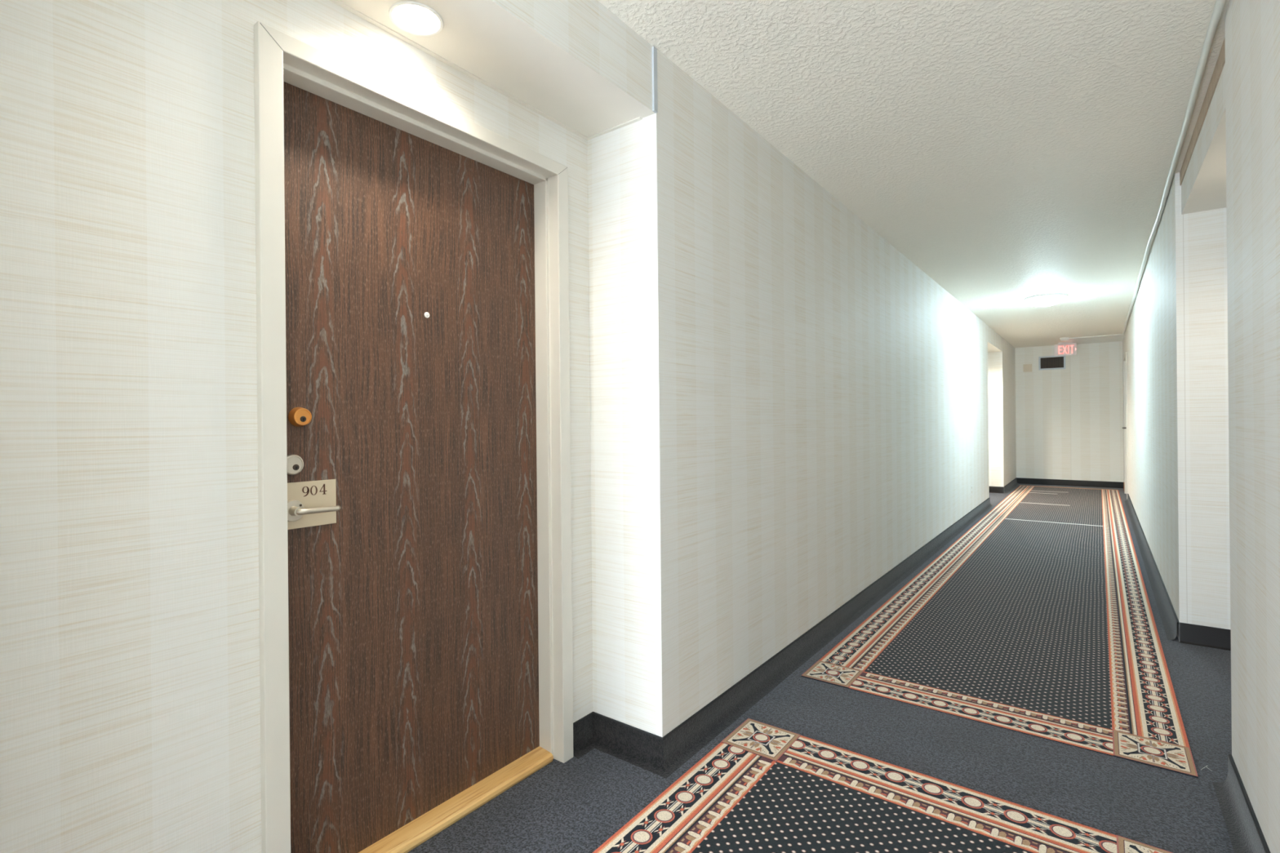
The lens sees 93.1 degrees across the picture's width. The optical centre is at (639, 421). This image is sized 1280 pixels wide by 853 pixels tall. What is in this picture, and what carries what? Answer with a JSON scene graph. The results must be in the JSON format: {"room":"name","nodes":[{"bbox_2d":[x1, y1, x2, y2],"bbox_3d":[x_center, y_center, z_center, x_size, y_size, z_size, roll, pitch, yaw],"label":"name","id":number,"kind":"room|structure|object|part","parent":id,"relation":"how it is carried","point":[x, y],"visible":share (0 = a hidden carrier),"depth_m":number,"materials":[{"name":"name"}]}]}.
{"room":"apartment building hallway","nodes":[
{"label":"apartment building hallway","id":0,"kind":"room"},
{"bbox_2d":[338,0,654,137],"bbox_3d":[-0.548,-1.153,1.521,0.310,0.220,1.580,-1,0,37],"label":"ceiling","id":1,"kind":"structure","parent":0,"point":[575,62],"depth_m":1.78,"materials":[{"name":"paint"}]},
{"bbox_2d":[388,0,443,35],"bbox_3d":[-0.578,-1.040,1.567,0.133,0.005,0.133,-1,0,37],"label":"recessed light","id":2,"kind":"object","parent":1,"relation":"in","point":[414,18],"visible":1,"depth_m":1.56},
{"bbox_2d":[328,0,642,140],"bbox_3d":[-0.570,-1.040,1.538,0.253,0.004,1.580,-1,0,37],"label":"trim","id":3,"kind":"structure","parent":1,"relation":"attached to","point":[338,2],"depth_m":1.81,"materials":[{"name":"paint"}]},
{"bbox_2d":[0,0,1016,852],"bbox_3d":[1.782,-0.065,4.795,0.563,2.440,15.800,-1,0,37],"label":"wall","id":4,"kind":"structure","parent":0,"point":[774,408],"depth_m":1.35,"materials":[{"name":"paint"}]},
{"bbox_2d":[253,21,573,852],"bbox_3d":[-0.604,0.144,1.782,0.166,2.069,0.982,-1,0,37],"label":"door","id":5,"kind":"structure","parent":4,"relation":"in","point":[412,255],"depth_m":1.72,"materials":[{"name":"brown wood"}]},
{"bbox_3d":[-0.841,0.206,1.509,0.002,0.114,0.168,-1,0,37],"label":"number plate","id":6,"kind":"part","parent":5,"relation":"part of","materials":[{"name":"metal"}]},
{"bbox_3d":[-0.798,0.218,1.508,0.024,0.018,0.113,-1,0,37],"label":"lever","id":7,"kind":"part","parent":5,"relation":"part of","materials":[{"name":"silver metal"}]},
{"bbox_2d":[652,46,657,113],"bbox_3d":[0.050,-1.156,2.050,0.008,0.216,0.020,-1,0,37],"label":"trim","id":8,"kind":"structure","parent":4,"relation":"attached to","point":[655,103],"depth_m":2.04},
{"bbox_2d":[573,478,1018,778],"bbox_3d":[3.282,1.090,6.520,0.359,0.102,11.252,-1,0,37],"label":"baseboard","id":9,"kind":"structure","parent":4,"relation":"attached to","point":[658,755],"depth_m":2.43,"materials":[{"name":"rubber"}]},
{"bbox_2d":[407,483,1234,852],"bbox_3d":[2.627,1.207,4.165,2.650,0.120,16.000,-1,0,37],"label":"floor","id":10,"kind":"structure","parent":0,"point":[574,806],"depth_m":2.02,"materials":[{"name":"grey carpet"}]},
{"bbox_2d":[592,718,1172,852],"bbox_3d":[-0.677,1.175,-0.200,1.354,0.007,5.450,-1,0,37],"label":"carpet runner","id":11,"kind":"object","parent":10,"relation":"on","point":[765,788],"visible":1,"depth_m":1.80,"materials":[{"name":"carpet"}]},
{"bbox_2d":[800,485,1198,777],"bbox_3d":[4.218,1.128,6.267,1.344,0.007,9.767,-1,0,37],"label":"carpet runner","id":12,"kind":"object","parent":10,"relation":"on","point":[1037,620],"visible":1,"depth_m":3.22,"materials":[{"name":"carpet"}]},
{"bbox_2d":[597,0,1229,347],"bbox_3d":[2.602,-1.353,4.165,2.650,0.120,16.000,-1,0,37],"label":"ceiling","id":13,"kind":"structure","parent":0,"point":[1012,151],"depth_m":2.53,"materials":[{"name":"white paint"}]},
{"bbox_2d":[1022,293,1068,306],"bbox_3d":[4.239,-1.262,6.338,0.396,0.094,0.372,-1,0,37],"label":"dome light","id":14,"kind":"object","parent":13,"relation":"attached to","point":[1051,299],"visible":1,"depth_m":6.23,"materials":[{"name":"white glass"}]},
{"bbox_2d":[1059,337,1069,341],"bbox_3d":[6.723,-1.309,9.600,0.132,0.047,0.132,-1,0,37],"label":"smoke detector","id":15,"kind":"object","parent":13,"relation":"attached to","point":[1064,339],"visible":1,"depth_m":9.56,"materials":[{"name":"white plastic"}]},
{"bbox_2d":[1053,342,1076,355],"bbox_3d":[7.134,-1.226,10.168,0.310,0.222,0.050,-1,0,37],"label":"exit sign","id":16,"kind":"object","parent":13,"relation":"hanging from","point":[1063,348],"visible":0.98,"depth_m":10.16,"materials":[{"name":"white plastic"}]},
{"bbox_2d":[1122,0,1225,334],"bbox_3d":[2.948,-1.288,3.403,0.033,0.027,14.400,-1,0,37],"label":"cable raceway","id":17,"kind":"object","parent":13,"relation":"attached to","point":[1218,8],"visible":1,"depth_m":2.53,"materials":[{"name":"paint"}]},
{"bbox_2d":[987,325,1002,352],"bbox_3d":[5.062,-1.207,8.945,0.310,0.220,1.590,-1,0,37],"label":"wall","id":18,"kind":"structure","parent":0,"point":[994,340],"depth_m":8.91,"materials":[{"name":"paint"}]},
{"bbox_2d":[1014,341,1124,482],"bbox_3d":[7.408,-0.119,10.508,2.650,2.440,0.100,-1,0,37],"label":"wall","id":19,"kind":"structure","parent":0,"point":[1069,420],"depth_m":10.42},
{"bbox_2d":[1023,364,1031,372],"bbox_3d":[6.912,-0.962,10.810,0.132,0.135,0.006,-1,0,37],"label":"cover plate","id":20,"kind":"object","parent":19,"relation":"attached to","point":[1027,367],"visible":1,"depth_m":10.81,"materials":[{"name":"beige plastic"}]},
{"bbox_2d":[1038,355,1065,370],"bbox_3d":[7.197,-1.035,10.591,0.388,0.240,0.012,-1,0,37],"label":"air vent","id":21,"kind":"object","parent":19,"relation":"in","point":[1046,362],"visible":0.96,"depth_m":10.59,"materials":[{"name":"metal"}]},
{"bbox_2d":[1016,477,1123,488],"bbox_3d":[7.381,1.050,10.465,1.516,0.102,0.014,-1,0,37],"label":"baseboard","id":22,"kind":"structure","parent":19,"relation":"attached to","point":[1022,481],"depth_m":10.43,"materials":[{"name":"plastic"}]},
{"bbox_2d":[1122,0,1279,852],"bbox_3d":[3.444,-0.081,3.539,0.571,2.440,15.800,-1,0,37],"label":"wall","id":23,"kind":"structure","parent":0,"point":[1201,340],"depth_m":1.85,"materials":[{"name":"paint"}]},
{"bbox_2d":[1066,333,1124,344],"bbox_3d":[7.368,-1.333,9.833,0.739,0.012,1.010,-1,0,37],"label":"trim","id":24,"kind":"structure","parent":23,"relation":"attached to","point":[1109,338],"depth_m":9.73,"materials":[{"name":"white plastic"}]},
{"bbox_2d":[1121,351,1128,499],"bbox_3d":[7.183,0.058,8.905,0.176,2.090,1.070,-1,0,37],"label":"door","id":25,"kind":"structure","parent":23,"relation":"in","point":[1125,357],"depth_m":9.29,"materials":[{"name":"beige wood"}]},
{"bbox_2d":[1124,493,1270,852],"bbox_3d":[2.760,1.095,2.871,0.359,0.102,13.895,-1,0,37],"label":"baseboard","id":26,"kind":"structure","parent":23,"relation":"attached to","point":[1246,835],"depth_m":3.04,"materials":[{"name":"rubber"}]},
{"bbox_2d":[1179,36,1225,185],"bbox_3d":[2.335,-1.256,2.523,0.007,0.068,1.556,-1,0,37],"label":"trim","id":27,"kind":"structure","parent":23,"relation":"attached to","point":[1220,62],"depth_m":2.40,"materials":[{"name":"white paint"}]},
{"bbox_2d":[1181,62,1226,214],"bbox_3d":[2.452,-1.181,2.435,0.289,0.220,1.556,-1,0,37],"label":"ceiling","id":28,"kind":"structure","parent":0,"point":[1203,186],"depth_m":2.60,"materials":[{"name":"paint"}]}
]}

